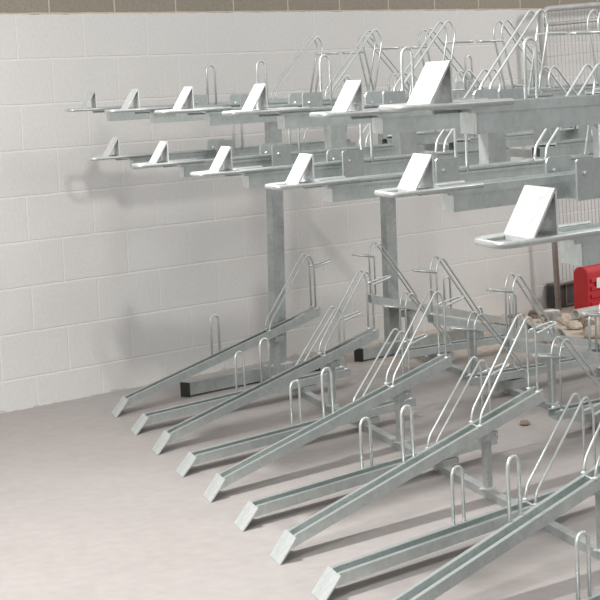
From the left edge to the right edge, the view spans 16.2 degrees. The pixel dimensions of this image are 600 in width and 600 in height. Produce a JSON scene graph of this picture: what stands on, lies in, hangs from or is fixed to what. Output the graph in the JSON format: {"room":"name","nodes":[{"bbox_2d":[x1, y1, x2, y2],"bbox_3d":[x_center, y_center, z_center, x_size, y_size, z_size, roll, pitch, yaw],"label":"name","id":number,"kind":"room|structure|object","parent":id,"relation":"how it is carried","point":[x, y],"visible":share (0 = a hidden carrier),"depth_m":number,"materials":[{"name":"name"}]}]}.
{"room":"bicycle parking room","nodes":[
{"label":"bicycle parking room","id":0,"kind":"room"},
{"bbox_2d":[0,0,599,413],"bbox_3d":[0.666,-1.399,12.866,0.200,3.420,18.000,3,8,41],"label":"wall","id":1,"kind":"structure","parent":0,"point":[113,275],"depth_m":11.31,"materials":[{"name":"white brick"}]},
{"bbox_2d":[0,306,599,599],"bbox_3d":[2.446,1.085,4.261,14.000,0.120,23.000,3,8,41],"label":"floor","id":2,"kind":"structure","parent":0,"point":[89,510],"depth_m":7.98,"materials":[{"name":"concrete"}]},
{"bbox_2d":[112,253,331,417],"bbox_3d":[-0.379,0.147,10.729,0.124,0.648,1.711,3,8,41],"label":"tray","id":3,"kind":"object","parent":2,"relation":"on","point":[273,333],"visible":1,"depth_m":10.76,"materials":[{"name":"silver metal"}]},
{"bbox_2d":[130,306,361,434],"bbox_3d":[-0.238,0.311,10.204,0.124,0.419,1.711,3,8,41],"label":"tray","id":4,"kind":"object","parent":2,"relation":"on","point":[309,382],"visible":0.72,"depth_m":10.22,"materials":[{"name":"silver metal"}]},
{"bbox_2d":[180,121,320,396],"bbox_3d":[-0.272,-0.281,10.950,0.078,1.445,1.018,3,8,41],"label":"frame","id":5,"kind":"object","parent":2,"relation":"on","point":[274,198],"visible":0.57,"depth_m":11.09,"materials":[{"name":"grey metal"}]},
{"bbox_2d":[65,36,338,120],"bbox_3d":[-0.448,-1.121,10.578,0.200,0.381,2.025,3,8,41],"label":"tray","id":6,"kind":"object","parent":5,"relation":"on","point":[199,100],"visible":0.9,"depth_m":10.40,"materials":[{"name":"grey metal"}]},
{"bbox_2d":[92,98,287,112],"bbox_3d":[-0.446,-0.984,10.592,0.100,0.020,1.550,3,8,41],"label":"tray","id":7,"kind":"object","parent":6,"relation":"on","point":[276,99],"depth_m":10.30,"materials":[{"name":"silver metal"}]},
{"bbox_2d":[324,124,598,163],"bbox_3d":[0.639,-0.584,8.048,0.116,0.250,6.355,-4,6,-14],"label":"beam","id":8,"kind":"structure","parent":5,"relation":"attached to","point":[492,146],"depth_m":8.79,"materials":[{"name":"silver metal"}]},
{"bbox_2d":[87,75,366,169],"bbox_3d":[-0.299,-0.857,10.068,0.200,0.387,2.014,3,8,41],"label":"tray","id":9,"kind":"object","parent":8,"relation":"on","point":[213,145],"visible":0.59,"depth_m":9.88,"materials":[{"name":"silver metal"}]},
{"bbox_2d":[115,138,349,160],"bbox_3d":[-0.294,-0.724,10.085,0.100,0.020,1.550,3,8,41],"label":"tray","id":10,"kind":"object","parent":9,"relation":"on","point":[242,150],"depth_m":9.89,"materials":[{"name":"silver metal"}]},
{"bbox_2d":[104,29,399,122],"bbox_3d":[-0.170,-1.022,9.512,0.200,0.381,2.007,3,8,41],"label":"tray","id":11,"kind":"object","parent":8,"relation":"on","point":[235,100],"visible":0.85,"depth_m":9.28,"materials":[{"name":"grey metal"}]},
{"bbox_2d":[134,98,337,113],"bbox_3d":[-0.163,-0.886,9.532,0.100,0.020,1.550,3,8,41],"label":"tray","id":12,"kind":"object","parent":11,"relation":"on","point":[150,110],"depth_m":9.19,"materials":[{"name":"silver metal"}]},
{"bbox_2d":[132,73,424,177],"bbox_3d":[-0.021,-0.757,9.003,0.200,0.387,1.994,3,8,41],"label":"tray","id":13,"kind":"object","parent":8,"relation":"on","point":[271,154],"visible":0.59,"depth_m":8.80,"materials":[{"name":"silver metal"}]},
{"bbox_2d":[163,142,418,167],"bbox_3d":[-0.009,-0.625,9.027,0.100,0.020,1.550,3,8,41],"label":"tray","id":14,"kind":"object","parent":13,"relation":"on","point":[264,160],"depth_m":8.83,"materials":[{"name":"silver metal"}]},
{"bbox_2d":[154,20,473,125],"bbox_3d":[0.107,-0.922,8.445,0.200,0.381,1.992,3,8,41],"label":"tray","id":15,"kind":"object","parent":8,"relation":"on","point":[213,116],"visible":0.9,"depth_m":8.17,"materials":[{"name":"grey metal"}]},
{"bbox_2d":[187,95,455,114],"bbox_3d":[0.119,-0.787,8.471,0.100,0.020,1.550,3,8,41],"label":"tray","id":16,"kind":"object","parent":15,"relation":"on","point":[207,110],"depth_m":8.00,"materials":[{"name":"silver metal"}]},
{"bbox_2d":[190,68,510,187],"bbox_3d":[0.259,-0.658,7.939,0.200,0.387,1.972,3,8,41],"label":"tray","id":17,"kind":"object","parent":8,"relation":"on","point":[339,162],"visible":0.63,"depth_m":7.74,"materials":[{"name":"silver metal"}]},
{"bbox_2d":[224,148,478,175],"bbox_3d":[0.278,-0.527,7.972,0.100,0.020,1.550,3,8,41],"label":"tray","id":18,"kind":"object","parent":17,"relation":"on","point":[394,162],"depth_m":7.88,"materials":[{"name":"silver metal"}]},
{"bbox_2d":[222,9,567,128],"bbox_3d":[0.387,-0.823,7.382,0.200,0.381,1.966,3,8,41],"label":"tray","id":19,"kind":"object","parent":8,"relation":"on","point":[287,117],"visible":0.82,"depth_m":7.10,"materials":[{"name":"grey metal"}]},
{"bbox_2d":[258,93,552,116],"bbox_3d":[0.408,-0.690,7.418,0.100,0.020,1.550,3,8,41],"label":"tray","id":20,"kind":"object","parent":19,"relation":"on","point":[283,111],"depth_m":6.92,"materials":[{"name":"silver metal"}]},
{"bbox_2d":[309,37,538,133],"bbox_3d":[0.682,-0.727,6.336,0.200,0.381,2.025,3,8,41],"label":"tray","id":21,"kind":"object","parent":8,"relation":"on","point":[350,101],"visible":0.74,"depth_m":5.85,"materials":[{"name":"grey metal"}]},
{"bbox_2d":[349,110,450,118],"bbox_3d":[0.684,-0.590,6.350,0.100,0.020,1.550,3,8,41],"label":"tray","id":22,"kind":"object","parent":21,"relation":"on","point":[427,114],"depth_m":5.85,"materials":[{"name":"silver metal"}]},
{"bbox_2d":[265,63,599,201],"bbox_3d":[0.533,-0.558,6.869,0.200,0.387,1.964,3,8,41],"label":"tray","id":23,"kind":"object","parent":8,"relation":"on","point":[338,188],"visible":0.74,"depth_m":6.64,"materials":[{"name":"silver metal"}]},
{"bbox_2d":[303,153,592,188],"bbox_3d":[0.554,-0.428,6.905,0.100,0.020,1.550,3,8,41],"label":"tray","id":24,"kind":"object","parent":23,"relation":"on","point":[535,166],"depth_m":6.85,"materials":[{"name":"silver metal"}]},
{"bbox_2d":[374,124,599,211],"bbox_3d":[0.837,-0.487,5.831,0.200,0.387,2.014,3,8,41],"label":"tray","id":25,"kind":"object","parent":8,"relation":"on","point":[583,183],"visible":0.95,"depth_m":5.41,"materials":[{"name":"silver metal"}]},
{"bbox_2d":[418,170,575,195],"bbox_3d":[0.841,-0.354,5.848,0.100,0.020,1.550,3,8,41],"label":"tray","id":26,"kind":"object","parent":25,"relation":"on","point":[563,181],"depth_m":5.46,"materials":[{"name":"silver metal"}]},
{"bbox_2d":[378,60,599,133],"bbox_3d":[0.812,-0.607,4.826,0.200,0.381,2.025,3,8,41],"label":"tray","id":27,"kind":"object","parent":8,"relation":"on","point":[433,90],"visible":1,"depth_m":4.32,"materials":[{"name":"silver metal"}]},
{"bbox_2d":[430,94,599,113],"bbox_3d":[0.814,-0.470,4.840,0.100,0.020,1.550,3,8,41],"label":"tray","id":28,"kind":"object","parent":27,"relation":"on","point":[577,104],"depth_m":4.41,"materials":[{"name":"silver metal"}]},
{"bbox_2d":[474,185,599,266],"bbox_3d":[0.964,-0.329,4.389,0.200,0.387,2.014,3,8,41],"label":"tray","id":29,"kind":"object","parent":8,"relation":"on","point":[533,220],"visible":1,"depth_m":3.78,"materials":[{"name":"silver metal"}]},
{"bbox_2d":[558,223,599,243],"bbox_3d":[0.969,-0.195,4.407,0.100,0.020,1.550,3,8,41],"label":"tray","id":30,"kind":"object","parent":29,"relation":"on","point":[567,227],"depth_m":3.92,"materials":[{"name":"silver metal"}]},
{"bbox_2d":[152,269,390,454],"bbox_3d":[-0.107,0.247,9.656,0.124,0.648,1.711,3,8,41],"label":"tray","id":31,"kind":"object","parent":2,"relation":"on","point":[327,358],"visible":1,"depth_m":9.68,"materials":[{"name":"silver metal"}]},
{"bbox_2d":[176,328,427,476],"bbox_3d":[0.034,0.411,9.132,0.124,0.419,1.711,3,8,41],"label":"tray","id":32,"kind":"object","parent":2,"relation":"on","point":[218,451],"visible":0.7,"depth_m":9.07,"materials":[{"name":"silver metal"}]},
{"bbox_2d":[203,289,463,502],"bbox_3d":[0.165,0.348,8.584,0.124,0.648,1.711,3,8,41],"label":"tray","id":33,"kind":"object","parent":2,"relation":"on","point":[395,389],"visible":1,"depth_m":8.60,"materials":[{"name":"silver metal"}]},
{"bbox_2d":[234,356,509,531],"bbox_3d":[0.306,0.511,8.059,0.124,0.419,1.711,3,8,41],"label":"tray","id":34,"kind":"object","parent":2,"relation":"on","point":[261,506],"visible":0.65,"depth_m":7.94,"materials":[{"name":"silver metal"}]},
{"bbox_2d":[354,133,466,361],"bbox_3d":[0.634,-0.430,11.973,0.078,1.445,1.018,3,8,41],"label":"frame","id":35,"kind":"object","parent":2,"relation":"on","point":[387,205],"visible":0.45,"depth_m":11.83,"materials":[{"name":"grey metal"}]},
{"bbox_2d":[342,35,532,96],"bbox_3d":[0.874,-1.338,12.071,0.200,0.381,1.950,3,8,41],"label":"tray","id":36,"kind":"object","parent":35,"relation":"on","point":[459,83],"visible":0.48,"depth_m":11.70,"materials":[{"name":"grey metal"}]},
{"bbox_2d":[364,85,522,95],"bbox_3d":[0.856,-1.198,12.062,0.100,0.020,1.550,3,8,41],"label":"tray","id":37,"kind":"object","parent":36,"relation":"on","point":[507,86],"depth_m":12.29,"materials":[{"name":"grey metal"}]},
{"bbox_2d":[424,128,592,157],"bbox_3d":[1.060,-0.791,9.833,0.116,0.250,4.244,-4,6,-14],"label":"beam","id":38,"kind":"structure","parent":35,"relation":"attached to","point":[514,152],"depth_m":9.89,"materials":[{"name":"silver metal"}]},
{"bbox_2d":[372,73,533,144],"bbox_3d":[1.020,-1.073,11.557,0.200,0.387,1.950,3,8,41],"label":"tray","id":39,"kind":"object","parent":38,"relation":"on","point":[428,137],"visible":0.23,"depth_m":11.11,"materials":[{"name":"silver metal"}]},
{"bbox_2d":[387,130,452,137],"bbox_3d":[1.001,-0.936,11.548,0.100,0.020,1.550,3,8,41],"label":"tray","id":40,"kind":"object","parent":39,"relation":"on","point":[428,134],"depth_m":11.15,"materials":[{"name":"silver metal"}]},
{"bbox_2d":[402,28,599,97],"bbox_3d":[1.146,-1.238,10.998,0.200,0.381,1.950,3,8,41],"label":"tray","id":41,"kind":"object","parent":38,"relation":"on","point":[461,93],"visible":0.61,"depth_m":10.62,"materials":[{"name":"grey metal"}]},
{"bbox_2d":[453,84,597,94],"bbox_3d":[1.127,-1.098,10.989,0.100,0.020,1.550,3,8,41],"label":"tray","id":42,"kind":"object","parent":41,"relation":"on","point":[576,85],"depth_m":11.02,"materials":[{"name":"grey metal"}]},
{"bbox_2d":[448,70,592,149],"bbox_3d":[1.292,-0.973,10.485,0.200,0.387,1.950,3,8,41],"label":"tray","id":43,"kind":"object","parent":38,"relation":"on","point":[513,139],"visible":0.44,"depth_m":10.15,"materials":[{"name":"silver metal"}]},
{"bbox_2d":[457,128,578,141],"bbox_3d":[1.273,-0.836,10.475,0.100,0.020,1.550,3,8,41],"label":"tray","id":44,"kind":"object","parent":43,"relation":"on","point":[569,133],"depth_m":10.22,"materials":[{"name":"silver metal"}]},
{"bbox_2d":[476,19,598,96],"bbox_3d":[1.418,-1.137,9.926,0.200,0.381,1.950,3,8,41],"label":"tray","id":45,"kind":"object","parent":38,"relation":"on","point":[557,92],"visible":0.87,"depth_m":9.43,"materials":[{"name":"grey metal"}]},
{"bbox_2d":[497,86,598,93],"bbox_3d":[1.399,-0.997,9.917,0.100,0.020,1.550,3,8,41],"label":"tray","id":46,"kind":"object","parent":45,"relation":"on","point":[554,90],"depth_m":9.62,"materials":[{"name":"grey metal"}]},
{"bbox_2d":[523,65,592,157],"bbox_3d":[1.563,-0.873,9.412,0.200,0.387,1.950,3,8,41],"label":"tray","id":47,"kind":"object","parent":38,"relation":"on","point":[560,147],"visible":0.53,"depth_m":8.86,"materials":[{"name":"silver metal"}]},
{"bbox_2d":[538,137,592,146],"bbox_3d":[1.544,-0.736,9.403,0.100,0.020,1.550,3,8,41],"label":"tray","id":48,"kind":"object","parent":47,"relation":"on","point":[580,142],"depth_m":8.90,"materials":[{"name":"silver metal"}]},
{"bbox_2d":[569,9,599,94],"bbox_3d":[1.689,-1.037,8.853,0.200,0.381,1.950,3,8,41],"label":"tray","id":49,"kind":"object","parent":38,"relation":"on","point":[588,31],"visible":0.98,"depth_m":8.29,"materials":[{"name":"grey metal"}]},
{"bbox_2d":[585,90,599,94],"bbox_3d":[1.671,-0.897,8.844,0.100,0.020,1.550,3,8,41],"label":"tray","id":50,"kind":"object","parent":49,"relation":"on","point":[588,92],"depth_m":8.30,"materials":[{"name":"silver metal"}]},
{"bbox_2d":[269,314,556,564],"bbox_3d":[0.437,0.448,7.511,0.124,0.648,1.711,3,8,41],"label":"tray","id":51,"kind":"object","parent":2,"relation":"on","point":[483,428],"visible":1,"depth_m":7.53,"materials":[{"name":"silver metal"}]},
{"bbox_2d":[271,341,599,560],"bbox_3d":[0.579,0.580,8.270,0.067,0.216,5.833,-4,6,-14],"label":"beam","id":52,"kind":"structure","parent":2,"relation":"on","point":[486,489],"depth_m":7.95,"materials":[{"name":"silver metal"}]},
{"bbox_2d":[352,241,532,328],"bbox_3d":[0.858,-0.061,12.124,0.124,0.659,1.711,3,8,41],"label":"tray","id":53,"kind":"object","parent":2,"relation":"on","point":[411,308],"visible":0.88,"depth_m":11.83,"materials":[{"name":"silver metal"}]},
{"bbox_2d":[311,393,599,599],"bbox_3d":[0.578,0.612,6.987,0.124,0.419,1.711,3,8,41],"label":"tray","id":54,"kind":"object","parent":2,"relation":"on","point":[336,575],"visible":0.82,"depth_m":6.87,"materials":[{"name":"silver metal"}]},
{"bbox_2d":[382,291,566,360],"bbox_3d":[0.999,0.102,11.600,0.124,0.429,1.711,3,8,41],"label":"tray","id":55,"kind":"object","parent":2,"relation":"on","point":[431,350],"visible":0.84,"depth_m":11.31,"materials":[{"name":"silver metal"}]},
{"bbox_2d":[391,422,599,599],"bbox_3d":[0.708,0.548,6.439,0.124,0.648,1.711,3,8,41],"label":"tray","id":56,"kind":"object","parent":2,"relation":"on","point":[587,484],"visible":1,"depth_m":6.38,"materials":[{"name":"silver metal"}]},
{"bbox_2d":[404,317,598,428],"bbox_3d":[1.157,0.399,9.750,0.067,0.216,4.500,-4,6,-14],"label":"beam","id":57,"kind":"structure","parent":2,"relation":"on","point":[545,404],"depth_m":10.28,"materials":[{"name":"silver metal"}]},
{"bbox_2d":[412,256,598,348],"bbox_3d":[1.129,0.039,11.052,0.124,0.659,1.711,3,8,41],"label":"tray","id":58,"kind":"object","parent":2,"relation":"on","point":[431,318],"visible":0.86,"depth_m":10.76,"materials":[{"name":"silver metal"}]},
{"bbox_2d":[449,311,599,389],"bbox_3d":[1.270,0.203,10.528,0.124,0.429,1.711,3,8,41],"label":"tray","id":59,"kind":"object","parent":2,"relation":"on","point":[510,378],"visible":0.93,"depth_m":10.22,"materials":[{"name":"silver metal"}]},
{"bbox_2d":[520,420,529,425],"bbox_3d":[0.999,0.544,9.356,0.048,0.023,0.067,-2,6,7],"label":"rubble","id":60,"kind":"object","parent":2,"relation":"on","point":[522,422],"visible":1,"depth_m":9.34,"materials":[{"name":"beige stone"}]},
{"bbox_2d":[486,273,599,364],"bbox_3d":[1.401,0.139,9.979,0.124,0.659,1.711,3,8,41],"label":"tray","id":61,"kind":"object","parent":2,"relation":"on","point":[520,345],"visible":0.78,"depth_m":9.60,"materials":[{"name":"silver metal"}]},
{"bbox_2d":[546,282,573,307],"bbox_3d":[1.814,-0.051,13.996,0.101,0.162,0.464,3,8,41],"label":"equipment case","id":62,"kind":"object","parent":2,"relation":"on","point":[567,290],"visible":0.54,"depth_m":13.85,"materials":[{"name":"plastic"}]},
{"bbox_2d":[528,312,598,326],"bbox_3d":[1.712,0.113,13.167,0.720,0.022,0.740,3,8,41],"label":"sand","id":63,"kind":"object","parent":2,"relation":"on","point":[564,314],"visible":0.23,"depth_m":13.09,"materials":[{"name":"beige sand"}]},
{"bbox_2d":[528,310,538,316],"bbox_3d":[1.482,0.083,13.357,0.073,0.048,0.072,-7,7,-34],"label":"rubble stone","id":64,"kind":"object","parent":63,"relation":"on","point":[531,312],"visible":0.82,"depth_m":13.33,"materials":[{"name":"brown stone"}]},
{"bbox_2d":[544,309,559,313],"bbox_3d":[1.611,0.071,13.476,0.110,0.026,0.048,-3,6,-3],"label":"scrap piece","id":65,"kind":"object","parent":63,"relation":"on","point":[548,310],"visible":0.55,"depth_m":13.46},
{"bbox_2d":[545,311,561,321],"bbox_3d":[1.580,0.101,13.078,0.112,0.062,0.091,-4,6,-15],"label":"rubble stone","id":66,"kind":"object","parent":63,"relation":"on","point":[553,315],"visible":0.78,"depth_m":13.05,"materials":[{"name":"beige stone"}]},
{"bbox_2d":[559,316,568,322],"bbox_3d":[1.628,0.121,12.977,0.059,0.042,0.077,1,7,31],"label":"rubble stone","id":67,"kind":"object","parent":63,"relation":"on","point":[562,318],"visible":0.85,"depth_m":12.96,"materials":[{"name":"beige stone"}]},
{"bbox_2d":[561,319,568,324],"bbox_3d":[1.624,0.135,12.885,0.051,0.034,0.063,-4,6,-9],"label":"rubble stone","id":68,"kind":"object","parent":63,"relation":"on","point":[564,322],"visible":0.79,"depth_m":12.86,"materials":[{"name":"beige stone"}]},
{"bbox_2d":[578,317,586,324],"bbox_3d":[1.728,0.127,12.847,0.070,0.048,0.063,-1,6,18],"label":"rubble stone","id":69,"kind":"object","parent":63,"relation":"on","point":[582,320],"visible":0.54,"depth_m":12.83,"materials":[{"name":"beige stone"}]},
{"bbox_2d":[571,305,598,318],"bbox_3d":[2.011,0.041,13.375,0.062,0.062,0.900,3,8,43],"label":"pipe","id":70,"kind":"object","parent":63,"relation":"on","point":[575,314],"visible":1,"depth_m":13.09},
{"bbox_2d":[532,336,599,422],"bbox_3d":[1.542,0.303,9.455,0.124,0.429,1.711,3,8,41],"label":"tray","id":71,"kind":"object","parent":2,"relation":"on","point":[554,412],"visible":0.87,"depth_m":8.99,"materials":[{"name":"silver metal"}]},
{"bbox_2d":[538,1,599,309],"bbox_3d":[2.460,-1.097,14.545,0.038,2.069,2.715,3,8,41],"label":"fence panel","id":72,"kind":"object","parent":2,"relation":"on","point":[557,283],"visible":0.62,"depth_m":13.68,"materials":[{"name":"metal"}]},
{"bbox_2d":[565,321,582,328],"bbox_3d":[1.647,0.150,12.677,0.087,0.045,0.122,-7,8,-38],"label":"rubble stone","id":73,"kind":"object","parent":2,"relation":"on","point":[571,324],"visible":0.99,"depth_m":12.64,"materials":[{"name":"beige stone"}]},
{"bbox_2d":[573,264,599,308],"bbox_3d":[1.946,-0.096,13.594,0.123,0.323,0.460,3,8,41],"label":"tool case","id":74,"kind":"object","parent":2,"relation":"on","point":[586,278],"visible":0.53,"depth_m":13.43,"materials":[{"name":"red plastic"}]},
{"bbox_2d":[575,531,599,599],"bbox_3d":[0.849,0.712,5.914,0.124,0.419,1.711,3,8,41],"label":"tray","id":75,"kind":"object","parent":2,"relation":"on","point":[596,596],"visible":1,"depth_m":5.92,"materials":[{"name":"silver metal"}]},
{"bbox_2d":[582,319,594,329],"bbox_3d":[1.716,0.155,12.449,0.099,0.086,0.162,-2,6,4],"label":"rubble stone","id":76,"kind":"object","parent":2,"relation":"on","point":[585,324],"visible":0.32,"depth_m":12.41,"materials":[{"name":"beige stone"}]},
{"bbox_2d":[579,305,599,378],"bbox_3d":[1.673,0.239,8.907,0.124,0.659,1.711,3,8,41],"label":"tray","id":77,"kind":"object","parent":2,"relation":"on","point":[595,314],"visible":1,"depth_m":8.40,"materials":[{"name":"silver metal"}]},
{"bbox_2d":[582,325,598,338],"bbox_3d":[1.731,0.182,12.234,0.189,0.074,0.122,0,6,23],"label":"rubble stone","id":78,"kind":"object","parent":2,"relation":"on","point":[585,330],"visible":0.63,"depth_m":12.21,"materials":[{"name":"beige stone"}]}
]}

